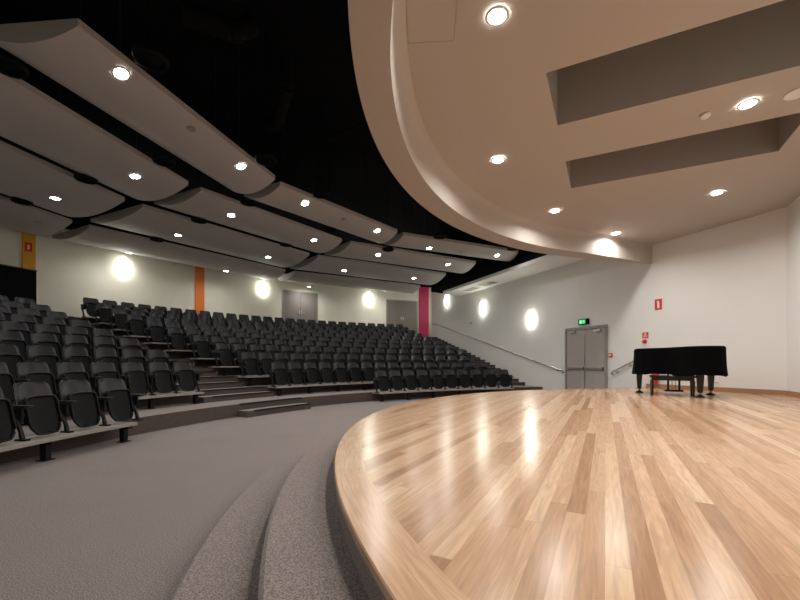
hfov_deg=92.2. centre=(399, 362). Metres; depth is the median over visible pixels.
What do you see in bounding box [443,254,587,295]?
ceiling
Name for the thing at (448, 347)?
seat
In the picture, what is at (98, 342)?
seat
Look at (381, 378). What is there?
seat
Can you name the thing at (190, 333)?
seat
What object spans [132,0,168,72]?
ceiling vent
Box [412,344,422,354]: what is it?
seat
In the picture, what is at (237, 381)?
trim
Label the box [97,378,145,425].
seat
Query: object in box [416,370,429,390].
seat
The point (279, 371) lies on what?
seat
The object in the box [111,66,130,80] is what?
recessed light
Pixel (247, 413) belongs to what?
step
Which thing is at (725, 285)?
wall
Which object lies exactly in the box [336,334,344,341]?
seat
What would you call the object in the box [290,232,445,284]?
cloud
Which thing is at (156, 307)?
seat
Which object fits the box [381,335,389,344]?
seat
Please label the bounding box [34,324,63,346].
seat
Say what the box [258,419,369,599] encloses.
step
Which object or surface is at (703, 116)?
smoke detector
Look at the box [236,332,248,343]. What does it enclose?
seat
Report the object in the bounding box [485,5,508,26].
recessed light
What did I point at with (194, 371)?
trim
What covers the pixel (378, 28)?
bulkhead
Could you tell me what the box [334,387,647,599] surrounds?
stage edge
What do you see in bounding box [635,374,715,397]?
grand piano
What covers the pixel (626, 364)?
handrail
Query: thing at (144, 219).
cloud
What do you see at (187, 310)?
seat
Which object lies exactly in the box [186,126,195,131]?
sensor
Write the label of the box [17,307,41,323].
seat
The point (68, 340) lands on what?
seat
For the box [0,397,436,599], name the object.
floor
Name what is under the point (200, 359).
beam
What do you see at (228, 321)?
seat
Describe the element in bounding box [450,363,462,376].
seat
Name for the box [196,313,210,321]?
seat
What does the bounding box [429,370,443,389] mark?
seat
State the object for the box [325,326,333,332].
seat
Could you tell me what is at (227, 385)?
step
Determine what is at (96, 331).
seat
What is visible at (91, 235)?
cloud
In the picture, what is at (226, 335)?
seat
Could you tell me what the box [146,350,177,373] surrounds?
seat
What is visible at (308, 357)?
seat
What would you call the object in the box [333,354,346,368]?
seat
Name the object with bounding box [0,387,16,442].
seat
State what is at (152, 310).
seat
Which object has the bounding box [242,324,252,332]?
seat
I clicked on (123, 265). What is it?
wall light
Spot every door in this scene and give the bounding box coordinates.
[283,290,317,322]
[386,299,417,332]
[565,324,607,388]
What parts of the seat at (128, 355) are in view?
backrest, folded seat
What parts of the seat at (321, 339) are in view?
backrest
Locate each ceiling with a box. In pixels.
[0,0,454,253]
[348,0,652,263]
[406,0,799,244]
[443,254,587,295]
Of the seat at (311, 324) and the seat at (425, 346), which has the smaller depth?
the seat at (425, 346)
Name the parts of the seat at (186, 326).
backrest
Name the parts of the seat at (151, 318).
backrest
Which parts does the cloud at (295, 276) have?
panel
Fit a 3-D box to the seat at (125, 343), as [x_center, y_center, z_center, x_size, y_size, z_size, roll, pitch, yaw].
[-6.294,-0.246,9.053,0.417,0.684,0.610,0,0,23]
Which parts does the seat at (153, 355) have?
backrest, folded seat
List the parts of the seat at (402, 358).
backrest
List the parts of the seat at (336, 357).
backrest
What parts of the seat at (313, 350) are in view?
backrest, folded seat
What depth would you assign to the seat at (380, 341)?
17.28 m
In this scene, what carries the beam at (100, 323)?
on the tier at (114, 332)
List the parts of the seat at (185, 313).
backrest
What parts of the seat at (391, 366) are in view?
backrest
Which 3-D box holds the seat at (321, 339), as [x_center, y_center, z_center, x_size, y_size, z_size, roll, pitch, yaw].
[-3.093,-0.726,15.680,0.530,0.684,0.414,0,0,-38]
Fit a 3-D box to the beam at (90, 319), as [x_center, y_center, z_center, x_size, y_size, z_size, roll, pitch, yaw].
[-5.492,-1.400,17.685,14.162,0.218,1.779,0,0,-40]
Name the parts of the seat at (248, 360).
frame, backrest, folded seat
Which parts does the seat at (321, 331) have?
backrest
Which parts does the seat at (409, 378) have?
backrest, folded seat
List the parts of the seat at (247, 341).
backrest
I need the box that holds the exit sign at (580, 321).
[578,318,588,324]
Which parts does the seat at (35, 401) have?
frame, armrest, backrest, folded seat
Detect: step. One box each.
[147,371,217,376]
[171,429,338,599]
[173,381,243,390]
[198,391,273,402]
[238,403,310,417]
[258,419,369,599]
[496,382,524,385]
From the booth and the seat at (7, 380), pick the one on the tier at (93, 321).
the booth
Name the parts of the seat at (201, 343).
frame, backrest, folded seat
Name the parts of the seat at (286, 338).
backrest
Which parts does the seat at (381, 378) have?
frame, backrest, folded seat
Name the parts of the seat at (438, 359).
backrest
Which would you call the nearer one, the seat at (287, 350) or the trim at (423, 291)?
the seat at (287, 350)
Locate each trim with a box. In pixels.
[22,232,35,269]
[194,371,215,372]
[195,266,203,314]
[196,386,264,391]
[198,381,241,384]
[200,376,233,377]
[213,391,272,397]
[239,397,301,404]
[255,403,309,411]
[419,287,428,336]
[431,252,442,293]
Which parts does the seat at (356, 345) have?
backrest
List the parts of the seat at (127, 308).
backrest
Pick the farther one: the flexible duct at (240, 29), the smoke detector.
the flexible duct at (240, 29)
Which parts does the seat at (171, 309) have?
backrest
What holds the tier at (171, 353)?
on the tier at (207, 362)
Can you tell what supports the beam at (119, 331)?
on the tier at (118, 336)
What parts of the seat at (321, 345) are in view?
backrest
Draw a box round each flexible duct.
[182,0,258,43]
[263,56,292,130]
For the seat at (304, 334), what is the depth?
16.06 m
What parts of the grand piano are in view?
leg, leg, leg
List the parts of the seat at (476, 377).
backrest, folded seat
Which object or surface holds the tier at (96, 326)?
on the tier at (114, 332)
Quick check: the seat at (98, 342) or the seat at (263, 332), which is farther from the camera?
the seat at (263, 332)
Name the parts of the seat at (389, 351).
backrest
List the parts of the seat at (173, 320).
backrest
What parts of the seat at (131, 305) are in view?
backrest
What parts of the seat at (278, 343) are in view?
backrest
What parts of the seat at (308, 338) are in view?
backrest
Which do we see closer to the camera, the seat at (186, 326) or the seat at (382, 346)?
the seat at (186, 326)
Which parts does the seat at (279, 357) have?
backrest, folded seat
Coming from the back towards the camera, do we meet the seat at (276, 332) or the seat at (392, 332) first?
the seat at (392, 332)
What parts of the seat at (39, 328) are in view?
backrest, folded seat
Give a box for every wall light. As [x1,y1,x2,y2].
[119,259,128,276]
[260,282,266,294]
[366,293,371,303]
[445,295,447,306]
[480,302,484,314]
[527,311,533,326]
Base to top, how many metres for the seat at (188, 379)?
0.684 m
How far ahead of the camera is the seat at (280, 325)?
17.02 m
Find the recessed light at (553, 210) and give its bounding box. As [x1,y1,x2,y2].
[550,209,559,212]
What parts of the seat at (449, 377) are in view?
backrest, folded seat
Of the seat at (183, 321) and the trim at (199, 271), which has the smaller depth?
the seat at (183, 321)
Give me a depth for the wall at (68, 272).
15.57 m
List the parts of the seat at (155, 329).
frame, backrest, folded seat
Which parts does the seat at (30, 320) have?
backrest, folded seat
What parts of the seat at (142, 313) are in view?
backrest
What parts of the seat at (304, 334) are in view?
backrest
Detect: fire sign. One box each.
[25,242,31,251]
[642,332,648,337]
[655,299,661,309]
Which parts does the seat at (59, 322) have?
backrest, folded seat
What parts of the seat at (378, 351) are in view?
backrest, folded seat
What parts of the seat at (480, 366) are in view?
backrest, folded seat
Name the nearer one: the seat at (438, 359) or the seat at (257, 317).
the seat at (438, 359)
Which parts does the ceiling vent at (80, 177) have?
drop rod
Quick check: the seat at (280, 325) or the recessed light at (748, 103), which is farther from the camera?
the seat at (280, 325)
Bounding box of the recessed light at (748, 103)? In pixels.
[736,98,759,109]
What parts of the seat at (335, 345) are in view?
backrest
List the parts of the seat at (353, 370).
backrest, folded seat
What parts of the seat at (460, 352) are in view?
backrest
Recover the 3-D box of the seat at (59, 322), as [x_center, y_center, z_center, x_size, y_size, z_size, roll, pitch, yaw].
[-7.979,-0.726,8.893,0.414,0.684,0.530,0,0,20]
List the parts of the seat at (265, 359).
frame, backrest, folded seat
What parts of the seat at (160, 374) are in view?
frame, backrest, folded seat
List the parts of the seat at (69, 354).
backrest, folded seat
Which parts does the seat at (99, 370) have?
frame, backrest, folded seat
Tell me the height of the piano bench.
0.435 m
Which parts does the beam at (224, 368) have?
post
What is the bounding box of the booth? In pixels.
[0,264,37,301]
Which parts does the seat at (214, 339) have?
backrest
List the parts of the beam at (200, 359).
post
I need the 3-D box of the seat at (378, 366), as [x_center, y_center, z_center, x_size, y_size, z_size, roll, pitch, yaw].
[-0.698,0.324,13.701,0.530,0.684,0.414,0,0,-35]
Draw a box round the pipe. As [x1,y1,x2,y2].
[299,121,367,150]
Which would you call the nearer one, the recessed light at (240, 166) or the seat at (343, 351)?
the recessed light at (240, 166)
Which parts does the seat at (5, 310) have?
backrest, folded seat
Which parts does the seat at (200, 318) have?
backrest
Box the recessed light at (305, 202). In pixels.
[300,200,309,205]
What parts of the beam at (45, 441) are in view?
post, post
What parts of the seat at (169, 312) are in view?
backrest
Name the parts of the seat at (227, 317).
backrest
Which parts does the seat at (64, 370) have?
frame, backrest, folded seat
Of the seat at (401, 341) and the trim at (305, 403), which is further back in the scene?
the seat at (401, 341)
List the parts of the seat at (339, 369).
backrest, folded seat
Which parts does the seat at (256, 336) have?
backrest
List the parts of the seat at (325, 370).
backrest, folded seat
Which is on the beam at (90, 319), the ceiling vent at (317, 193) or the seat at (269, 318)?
the seat at (269, 318)
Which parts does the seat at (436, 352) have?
backrest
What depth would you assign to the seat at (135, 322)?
11.96 m
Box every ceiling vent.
[10,146,33,205]
[73,100,97,184]
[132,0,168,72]
[149,236,164,241]
[191,216,206,223]
[240,197,257,206]
[280,242,291,246]
[312,189,329,198]
[323,226,336,232]
[382,247,393,251]
[433,233,446,238]
[461,287,480,290]
[477,281,497,285]
[507,247,517,250]
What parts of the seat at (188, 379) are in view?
frame, backrest, folded seat, frame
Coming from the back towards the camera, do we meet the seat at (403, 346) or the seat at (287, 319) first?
the seat at (287, 319)
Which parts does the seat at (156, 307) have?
backrest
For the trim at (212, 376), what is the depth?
10.44 m
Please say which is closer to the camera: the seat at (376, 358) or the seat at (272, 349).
the seat at (272, 349)
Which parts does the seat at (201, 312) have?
backrest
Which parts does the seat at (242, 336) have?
backrest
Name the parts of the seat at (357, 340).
backrest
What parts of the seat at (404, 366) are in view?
backrest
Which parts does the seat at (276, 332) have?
backrest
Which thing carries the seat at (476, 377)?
on the beam at (408, 392)
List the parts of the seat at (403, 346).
backrest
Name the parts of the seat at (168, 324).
backrest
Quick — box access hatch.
[406,0,457,43]
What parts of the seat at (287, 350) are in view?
backrest, folded seat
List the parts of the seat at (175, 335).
frame, backrest, folded seat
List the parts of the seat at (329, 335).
backrest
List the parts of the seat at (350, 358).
backrest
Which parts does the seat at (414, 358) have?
backrest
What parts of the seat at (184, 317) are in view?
backrest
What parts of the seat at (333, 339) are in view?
backrest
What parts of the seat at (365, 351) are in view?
backrest, folded seat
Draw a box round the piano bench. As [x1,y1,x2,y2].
[649,375,695,396]
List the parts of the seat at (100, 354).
backrest, folded seat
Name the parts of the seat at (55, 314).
backrest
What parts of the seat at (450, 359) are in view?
backrest, folded seat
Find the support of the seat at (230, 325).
on the beam at (133, 336)
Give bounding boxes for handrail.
[432,323,563,373]
[611,360,632,374]
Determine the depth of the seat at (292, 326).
17.41 m
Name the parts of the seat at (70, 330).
backrest, folded seat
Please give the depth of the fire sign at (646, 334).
11.08 m
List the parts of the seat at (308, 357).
backrest, folded seat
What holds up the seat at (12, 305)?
on the beam
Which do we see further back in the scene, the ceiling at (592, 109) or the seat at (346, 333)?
the seat at (346, 333)
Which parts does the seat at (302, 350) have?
backrest, folded seat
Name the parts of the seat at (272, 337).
backrest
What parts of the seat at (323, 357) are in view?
backrest, folded seat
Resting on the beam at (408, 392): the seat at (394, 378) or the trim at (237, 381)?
the seat at (394, 378)
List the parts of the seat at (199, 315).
backrest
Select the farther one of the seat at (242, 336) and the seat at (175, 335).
the seat at (242, 336)
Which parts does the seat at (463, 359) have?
backrest, folded seat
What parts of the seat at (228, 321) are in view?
backrest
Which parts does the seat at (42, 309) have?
backrest, folded seat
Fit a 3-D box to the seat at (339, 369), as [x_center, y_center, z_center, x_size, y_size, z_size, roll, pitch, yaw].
[-1.988,0.324,12.650,0.530,0.684,0.414,0,0,-43]
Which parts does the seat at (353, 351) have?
backrest, folded seat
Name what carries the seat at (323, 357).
on the beam at (255, 376)
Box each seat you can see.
[0,295,8,301]
[0,300,23,313]
[0,305,11,320]
[0,312,5,329]
[0,321,30,344]
[0,330,27,359]
[0,344,24,378]
[0,362,14,404]
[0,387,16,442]
[11,313,37,332]
[12,382,62,440]
[14,297,35,308]
[15,362,56,394]
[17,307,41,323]
[24,345,59,377]
[28,332,62,359]
[29,303,50,317]
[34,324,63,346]
[42,316,65,335]
[46,310,69,325]
[55,362,90,399]
[58,380,100,432]
[60,347,91,375]
[61,334,92,358]
[65,326,91,347]
[70,319,92,337]
[80,297,98,316]
[89,362,119,392]
[91,328,121,356]
[91,336,118,359]
[92,348,121,374]
[94,302,112,322]
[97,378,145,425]
[102,300,116,307]
[109,308,128,328]
[115,305,130,313]
[118,338,150,360]
[120,362,148,393]
[121,302,134,310]
[121,349,147,371]
[124,314,144,335]
[131,310,145,322]
[134,307,148,315]
[138,304,151,312]
[144,316,160,327]
[144,320,164,341]
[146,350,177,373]
[147,362,173,395]
[149,312,163,324]
[151,309,165,317]
[155,306,167,315]
[162,318,177,329]
[164,322,179,342]
[165,327,184,349]
[166,314,180,325]
[167,310,181,319]
[170,307,182,317]
[172,362,203,393]
[180,319,194,330]
[181,312,196,321]
[182,324,196,343]
[183,316,196,325]
[185,309,197,318]
[185,329,200,349]
[191,335,210,357]
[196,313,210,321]
[197,317,211,326]
[197,321,209,331]
[199,311,211,320]
[200,325,213,335]
[204,330,217,349]
[210,336,225,357]
[211,312,224,320]
[211,315,222,323]
[212,318,225,326]
[213,322,224,331]
[214,343,232,365]
[216,326,228,336]
[220,331,232,342]
[225,313,237,321]
[225,316,236,325]
[226,320,239,326]
[228,323,239,331]
[228,337,241,351]
[232,327,243,337]
[232,344,248,365]
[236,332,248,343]
[238,314,248,322]
[239,317,249,326]
[239,352,257,375]
[240,321,251,327]
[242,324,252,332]
[244,338,257,351]
[246,328,257,337]
[250,315,260,322]
[250,344,264,360]
[251,333,263,344]
[252,318,261,326]
[253,322,264,328]
[256,325,266,333]
[257,353,273,375]
[260,329,271,338]
[260,339,272,352]
[262,316,271,322]
[264,319,273,327]
[266,323,276,329]
[266,334,277,344]
[266,345,279,360]
[269,326,278,333]
[269,362,287,386]
[274,330,284,339]
[274,340,286,352]
[274,353,288,370]
[276,320,285,326]
[279,324,288,330]
[280,335,290,345]
[281,346,294,360]
[282,327,291,334]
[286,318,294,323]
[287,331,297,339]
[287,362,303,385]
[288,321,296,327]
[289,340,300,352]
[289,353,303,370]
[291,324,300,330]
[293,336,303,345]
[294,328,303,335]
[295,346,308,360]
[299,322,307,327]
[300,332,309,340]
[302,341,313,353]
[303,325,311,331]
[303,362,318,384]
[304,354,318,370]
[306,329,315,335]
[306,336,316,346]
[307,320,315,325]
[310,322,318,328]
[310,347,321,361]
[312,332,321,341]
[314,326,322,332]
[316,341,326,353]
[318,329,326,336]
[318,362,332,383]
[319,337,328,346]
[319,354,332,369]
[321,323,329,329]
[323,347,335,361]
[324,333,333,341]
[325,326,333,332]
[329,330,337,337]
[329,342,338,353]
[331,324,339,329]
[331,337,341,347]
[332,362,346,383]
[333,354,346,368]
[336,327,344,333]
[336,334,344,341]
[337,347,347,361]
[340,330,348,337]
[341,342,351,353]
[342,324,349,330]
[343,338,353,347]
[346,354,359,369]
[346,362,360,382]
[347,328,354,333]
[347,334,356,342]
[349,348,360,361]
[351,331,359,337]
[352,325,359,330]
[354,343,363,354]
[355,338,365,347]
[357,328,365,334]
[359,335,367,343]
[359,355,372,369]
[360,362,373,381]
[362,325,369,331]
[362,331,370,338]
[362,348,373,361]
[365,339,376,347]
[366,343,375,354]
[368,329,375,334]
[370,335,378,344]
[372,326,379,331]
[372,355,384,369]
[373,332,380,338]
[373,371,388,392]
[374,362,387,376]
[375,348,385,361]
[377,339,387,347]
[377,344,387,354]
[378,329,385,335]
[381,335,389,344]
[382,326,389,331]
[383,332,391,339]
[385,355,396,368]
[387,349,397,361]
[387,363,399,377]
[388,329,395,335]
[388,340,398,348]
[388,370,402,391]
[389,344,398,354]
[391,336,399,344]
[394,333,401,339]
[397,355,409,368]
[398,330,405,336]
[398,349,409,360]
[399,340,409,348]
[400,363,412,375]
[401,327,408,332]
[401,344,410,354]
[402,336,410,344]
[402,370,416,390]
[404,333,412,340]
[408,330,415,336]
[410,340,420,348]
[410,349,421,360]
[410,355,421,368]
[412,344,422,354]
[413,336,421,345]
[413,363,424,375]
[414,333,422,340]
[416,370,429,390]
[421,340,430,348]
[421,349,432,361]
[422,345,433,354]
[422,355,433,367]
[423,337,434,349]
[425,363,437,376]
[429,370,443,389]
[432,341,444,349]
[433,349,444,361]
[434,356,445,368]
[435,345,444,354]
[438,363,449,376]
[443,370,456,388]
[445,345,458,359]
[445,350,455,361]
[446,356,457,368]
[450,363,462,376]
[456,350,471,359]
[456,370,469,388]
[458,356,472,368]
[463,363,474,376]
[469,370,483,388]
[475,363,487,376]
[483,369,496,387]
[496,369,513,387]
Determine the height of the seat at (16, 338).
0.684 m
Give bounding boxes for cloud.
[0,0,274,193]
[0,62,187,200]
[0,140,124,216]
[0,195,71,234]
[52,225,284,279]
[91,155,308,266]
[154,187,341,252]
[244,102,397,242]
[278,251,419,293]
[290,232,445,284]
[324,219,475,272]
[383,232,518,261]
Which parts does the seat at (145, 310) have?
backrest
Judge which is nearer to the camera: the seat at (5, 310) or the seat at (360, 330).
the seat at (5, 310)
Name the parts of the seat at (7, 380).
backrest, folded seat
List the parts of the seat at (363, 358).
backrest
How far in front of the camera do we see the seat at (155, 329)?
11.76 m
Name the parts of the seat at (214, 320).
backrest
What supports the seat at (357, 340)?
on the beam at (174, 351)
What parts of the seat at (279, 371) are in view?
frame, backrest, folded seat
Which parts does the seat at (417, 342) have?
backrest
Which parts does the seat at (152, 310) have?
backrest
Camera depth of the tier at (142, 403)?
10.70 m
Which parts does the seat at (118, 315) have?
frame, backrest, folded seat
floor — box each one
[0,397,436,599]
[362,388,799,599]
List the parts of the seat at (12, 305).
backrest, folded seat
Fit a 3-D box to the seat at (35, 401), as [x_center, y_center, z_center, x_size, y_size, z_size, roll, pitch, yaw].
[-4.527,0.584,4.796,0.412,0.684,0.530,0,0,6]
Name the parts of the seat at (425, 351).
backrest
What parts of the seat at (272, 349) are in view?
backrest, folded seat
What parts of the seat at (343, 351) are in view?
backrest, folded seat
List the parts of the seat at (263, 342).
backrest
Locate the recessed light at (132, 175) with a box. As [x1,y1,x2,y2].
[128,173,140,178]
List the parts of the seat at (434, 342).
backrest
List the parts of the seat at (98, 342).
backrest, folded seat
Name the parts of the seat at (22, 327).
backrest, folded seat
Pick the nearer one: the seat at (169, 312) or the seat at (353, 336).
the seat at (169, 312)
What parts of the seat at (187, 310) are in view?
backrest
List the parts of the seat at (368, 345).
backrest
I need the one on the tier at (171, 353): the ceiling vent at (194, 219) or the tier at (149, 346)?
the tier at (149, 346)
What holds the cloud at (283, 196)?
hanging from the ceiling at (222, 81)
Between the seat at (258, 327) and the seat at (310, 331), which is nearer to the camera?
the seat at (258, 327)
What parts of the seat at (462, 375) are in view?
backrest, folded seat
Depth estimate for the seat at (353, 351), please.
14.88 m
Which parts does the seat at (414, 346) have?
backrest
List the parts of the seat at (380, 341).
backrest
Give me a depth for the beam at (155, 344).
11.60 m
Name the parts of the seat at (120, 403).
frame, armrest, backrest, folded seat, frame, armrest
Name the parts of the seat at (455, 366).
backrest, folded seat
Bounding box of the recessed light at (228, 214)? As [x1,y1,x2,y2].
[226,213,235,216]
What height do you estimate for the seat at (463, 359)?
0.684 m
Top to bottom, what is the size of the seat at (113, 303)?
0.684 m
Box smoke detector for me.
[699,112,710,119]
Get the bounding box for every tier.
[0,385,542,464]
[14,378,518,422]
[57,372,496,397]
[67,317,114,322]
[91,323,443,341]
[92,358,484,365]
[113,331,450,344]
[115,335,458,348]
[121,366,494,375]
[139,342,214,350]
[165,351,475,359]
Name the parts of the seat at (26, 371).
armrest, backrest, folded seat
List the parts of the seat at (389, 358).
backrest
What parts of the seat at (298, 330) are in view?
backrest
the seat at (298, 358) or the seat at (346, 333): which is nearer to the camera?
the seat at (298, 358)
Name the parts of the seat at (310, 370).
frame, backrest, folded seat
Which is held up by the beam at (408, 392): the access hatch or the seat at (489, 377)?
the seat at (489, 377)
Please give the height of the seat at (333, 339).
0.684 m
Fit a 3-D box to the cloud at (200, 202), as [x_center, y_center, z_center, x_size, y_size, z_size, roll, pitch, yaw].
[-3.950,-5.120,11.296,1.699,2.560,5.249,0,0,36]
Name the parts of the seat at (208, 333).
backrest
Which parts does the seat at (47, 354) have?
backrest, folded seat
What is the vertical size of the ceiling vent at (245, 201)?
2.500 m
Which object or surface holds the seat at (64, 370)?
on the beam at (150, 398)
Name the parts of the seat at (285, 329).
backrest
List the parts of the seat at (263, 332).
backrest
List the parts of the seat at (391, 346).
backrest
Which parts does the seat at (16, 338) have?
backrest, folded seat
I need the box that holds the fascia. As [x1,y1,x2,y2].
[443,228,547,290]
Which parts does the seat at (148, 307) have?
backrest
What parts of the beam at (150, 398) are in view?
post, post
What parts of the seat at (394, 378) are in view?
backrest, folded seat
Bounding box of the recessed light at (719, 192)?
[710,190,723,195]
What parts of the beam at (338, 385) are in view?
post, post, post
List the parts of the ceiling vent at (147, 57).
drop rod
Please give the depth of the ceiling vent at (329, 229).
11.30 m
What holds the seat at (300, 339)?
on the beam at (174, 351)
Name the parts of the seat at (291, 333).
backrest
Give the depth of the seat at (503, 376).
14.35 m
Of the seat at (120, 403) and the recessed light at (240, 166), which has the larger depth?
the recessed light at (240, 166)
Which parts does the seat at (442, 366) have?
backrest, folded seat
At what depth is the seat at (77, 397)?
5.35 m
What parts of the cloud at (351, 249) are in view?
panel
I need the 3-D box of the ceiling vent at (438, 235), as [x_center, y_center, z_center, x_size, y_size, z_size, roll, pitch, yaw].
[1.238,-5.140,11.917,0.410,2.500,0.410,0,0,0]
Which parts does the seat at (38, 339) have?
backrest, folded seat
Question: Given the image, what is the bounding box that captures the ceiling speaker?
[783,88,799,100]
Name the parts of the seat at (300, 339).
backrest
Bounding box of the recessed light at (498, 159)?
[491,156,504,163]
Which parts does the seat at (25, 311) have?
backrest, folded seat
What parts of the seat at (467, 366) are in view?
backrest, folded seat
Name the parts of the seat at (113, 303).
backrest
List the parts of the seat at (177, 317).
backrest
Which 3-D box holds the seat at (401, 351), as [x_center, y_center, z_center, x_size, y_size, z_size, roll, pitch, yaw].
[0.162,-0.246,15.976,0.530,0.684,0.414,0,0,-27]
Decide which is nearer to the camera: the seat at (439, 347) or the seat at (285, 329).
the seat at (285, 329)
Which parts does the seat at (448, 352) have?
backrest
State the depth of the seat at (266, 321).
17.35 m
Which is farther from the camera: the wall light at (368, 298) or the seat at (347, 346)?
the wall light at (368, 298)
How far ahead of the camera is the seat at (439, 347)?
17.54 m
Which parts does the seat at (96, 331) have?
backrest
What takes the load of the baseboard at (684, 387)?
attached to the wall at (725, 285)
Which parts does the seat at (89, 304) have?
backrest, folded seat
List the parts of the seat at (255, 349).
backrest, folded seat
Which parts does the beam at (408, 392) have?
post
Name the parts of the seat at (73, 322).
backrest, folded seat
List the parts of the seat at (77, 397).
frame, armrest, backrest, folded seat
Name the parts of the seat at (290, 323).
backrest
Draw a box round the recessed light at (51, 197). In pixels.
[49,196,60,200]
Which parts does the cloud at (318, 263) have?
panel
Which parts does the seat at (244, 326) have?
backrest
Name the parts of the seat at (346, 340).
backrest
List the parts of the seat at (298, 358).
backrest, folded seat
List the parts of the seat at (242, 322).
backrest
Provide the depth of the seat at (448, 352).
16.85 m
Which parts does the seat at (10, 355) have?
backrest, folded seat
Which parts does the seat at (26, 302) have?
backrest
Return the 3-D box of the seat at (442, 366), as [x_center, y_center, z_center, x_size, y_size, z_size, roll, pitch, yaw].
[1.730,0.324,15.033,0.530,0.684,0.414,0,0,-22]
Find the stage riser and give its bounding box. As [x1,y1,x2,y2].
[336,492,385,599]
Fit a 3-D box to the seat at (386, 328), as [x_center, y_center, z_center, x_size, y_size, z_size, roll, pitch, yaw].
[-0.763,-1.626,20.537,0.530,0.684,0.414,0,0,-23]
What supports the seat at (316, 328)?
on the beam at (119, 331)
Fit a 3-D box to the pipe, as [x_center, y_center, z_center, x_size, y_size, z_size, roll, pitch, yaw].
[-1.594,-5.700,9.630,2.548,0.060,0.060,0,0,32]
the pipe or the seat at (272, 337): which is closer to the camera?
the pipe
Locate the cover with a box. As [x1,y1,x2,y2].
[632,346,727,376]
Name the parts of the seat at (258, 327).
backrest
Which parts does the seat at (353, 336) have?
backrest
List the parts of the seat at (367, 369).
backrest, folded seat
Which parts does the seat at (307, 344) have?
backrest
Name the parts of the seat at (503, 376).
backrest, folded seat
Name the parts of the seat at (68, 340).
backrest, folded seat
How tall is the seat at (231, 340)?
0.684 m
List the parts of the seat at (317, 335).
backrest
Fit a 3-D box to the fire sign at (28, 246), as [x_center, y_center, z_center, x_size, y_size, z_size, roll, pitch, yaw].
[-11.724,-3.661,12.151,0.008,0.280,0.180,0,0,25]
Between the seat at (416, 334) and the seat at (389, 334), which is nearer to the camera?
the seat at (389, 334)
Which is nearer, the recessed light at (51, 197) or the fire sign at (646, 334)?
the recessed light at (51, 197)
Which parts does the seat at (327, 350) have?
backrest, folded seat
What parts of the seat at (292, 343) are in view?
backrest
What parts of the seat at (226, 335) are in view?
backrest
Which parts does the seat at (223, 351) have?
frame, backrest, folded seat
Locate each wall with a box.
[0,188,430,287]
[0,225,430,336]
[431,207,786,390]
[787,196,799,391]
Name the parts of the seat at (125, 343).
frame, backrest, folded seat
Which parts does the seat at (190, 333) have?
backrest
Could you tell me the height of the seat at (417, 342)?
0.684 m
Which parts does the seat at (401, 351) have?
backrest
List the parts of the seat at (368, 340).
backrest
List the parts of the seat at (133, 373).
backrest, folded seat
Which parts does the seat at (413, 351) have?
backrest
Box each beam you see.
[0,421,137,461]
[21,391,203,424]
[80,317,99,322]
[93,322,115,328]
[111,329,144,335]
[123,335,422,349]
[143,342,191,349]
[164,350,213,357]
[190,358,458,365]
[212,366,261,375]
[238,373,415,385]
[268,382,487,395]
[372,387,513,401]
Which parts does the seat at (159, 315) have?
backrest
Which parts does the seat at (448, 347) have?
backrest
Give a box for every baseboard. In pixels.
[646,384,785,395]
[786,391,799,397]
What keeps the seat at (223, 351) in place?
on the beam at (224, 368)
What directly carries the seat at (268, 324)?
on the beam at (119, 331)
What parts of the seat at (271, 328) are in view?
backrest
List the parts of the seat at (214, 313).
backrest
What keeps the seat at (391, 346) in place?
on the beam at (200, 359)
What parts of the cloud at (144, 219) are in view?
panel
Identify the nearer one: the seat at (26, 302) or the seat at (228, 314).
the seat at (26, 302)
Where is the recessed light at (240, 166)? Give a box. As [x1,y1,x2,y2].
[235,162,246,169]
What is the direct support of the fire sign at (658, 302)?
attached to the wall at (725, 285)
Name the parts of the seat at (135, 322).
frame, backrest, folded seat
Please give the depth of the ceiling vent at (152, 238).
12.21 m
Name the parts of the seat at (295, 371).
backrest, folded seat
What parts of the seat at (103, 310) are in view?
backrest, folded seat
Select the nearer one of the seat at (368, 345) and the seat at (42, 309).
the seat at (42, 309)
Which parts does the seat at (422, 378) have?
backrest, folded seat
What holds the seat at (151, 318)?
on the beam
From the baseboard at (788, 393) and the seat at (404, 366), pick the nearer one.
the baseboard at (788, 393)
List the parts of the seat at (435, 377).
backrest, folded seat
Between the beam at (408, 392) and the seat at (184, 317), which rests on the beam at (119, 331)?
the seat at (184, 317)
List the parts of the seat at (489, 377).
backrest, folded seat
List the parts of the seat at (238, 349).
frame, backrest, folded seat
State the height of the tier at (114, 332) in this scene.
0.220 m
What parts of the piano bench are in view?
leg, seat, leg, leg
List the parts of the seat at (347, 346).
backrest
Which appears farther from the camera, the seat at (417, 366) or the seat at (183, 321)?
the seat at (417, 366)
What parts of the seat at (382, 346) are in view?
backrest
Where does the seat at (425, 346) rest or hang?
on the beam at (200, 359)
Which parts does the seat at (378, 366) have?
backrest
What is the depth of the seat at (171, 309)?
15.31 m
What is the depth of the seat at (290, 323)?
18.10 m
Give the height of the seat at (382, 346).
0.684 m
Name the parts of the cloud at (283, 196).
hanger rod, panel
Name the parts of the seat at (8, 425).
backrest, folded seat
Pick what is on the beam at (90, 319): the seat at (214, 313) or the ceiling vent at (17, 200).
the seat at (214, 313)
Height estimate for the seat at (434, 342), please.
0.684 m
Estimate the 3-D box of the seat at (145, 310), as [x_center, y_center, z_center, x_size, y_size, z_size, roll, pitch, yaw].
[-9.073,-1.626,13.487,0.414,0.684,0.530,0,0,32]
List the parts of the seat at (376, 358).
backrest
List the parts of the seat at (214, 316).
backrest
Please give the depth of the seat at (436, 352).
16.67 m
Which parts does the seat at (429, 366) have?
backrest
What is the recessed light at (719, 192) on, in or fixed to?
in the ceiling at (592, 109)
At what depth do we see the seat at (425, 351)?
16.49 m
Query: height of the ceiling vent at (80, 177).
2.500 m

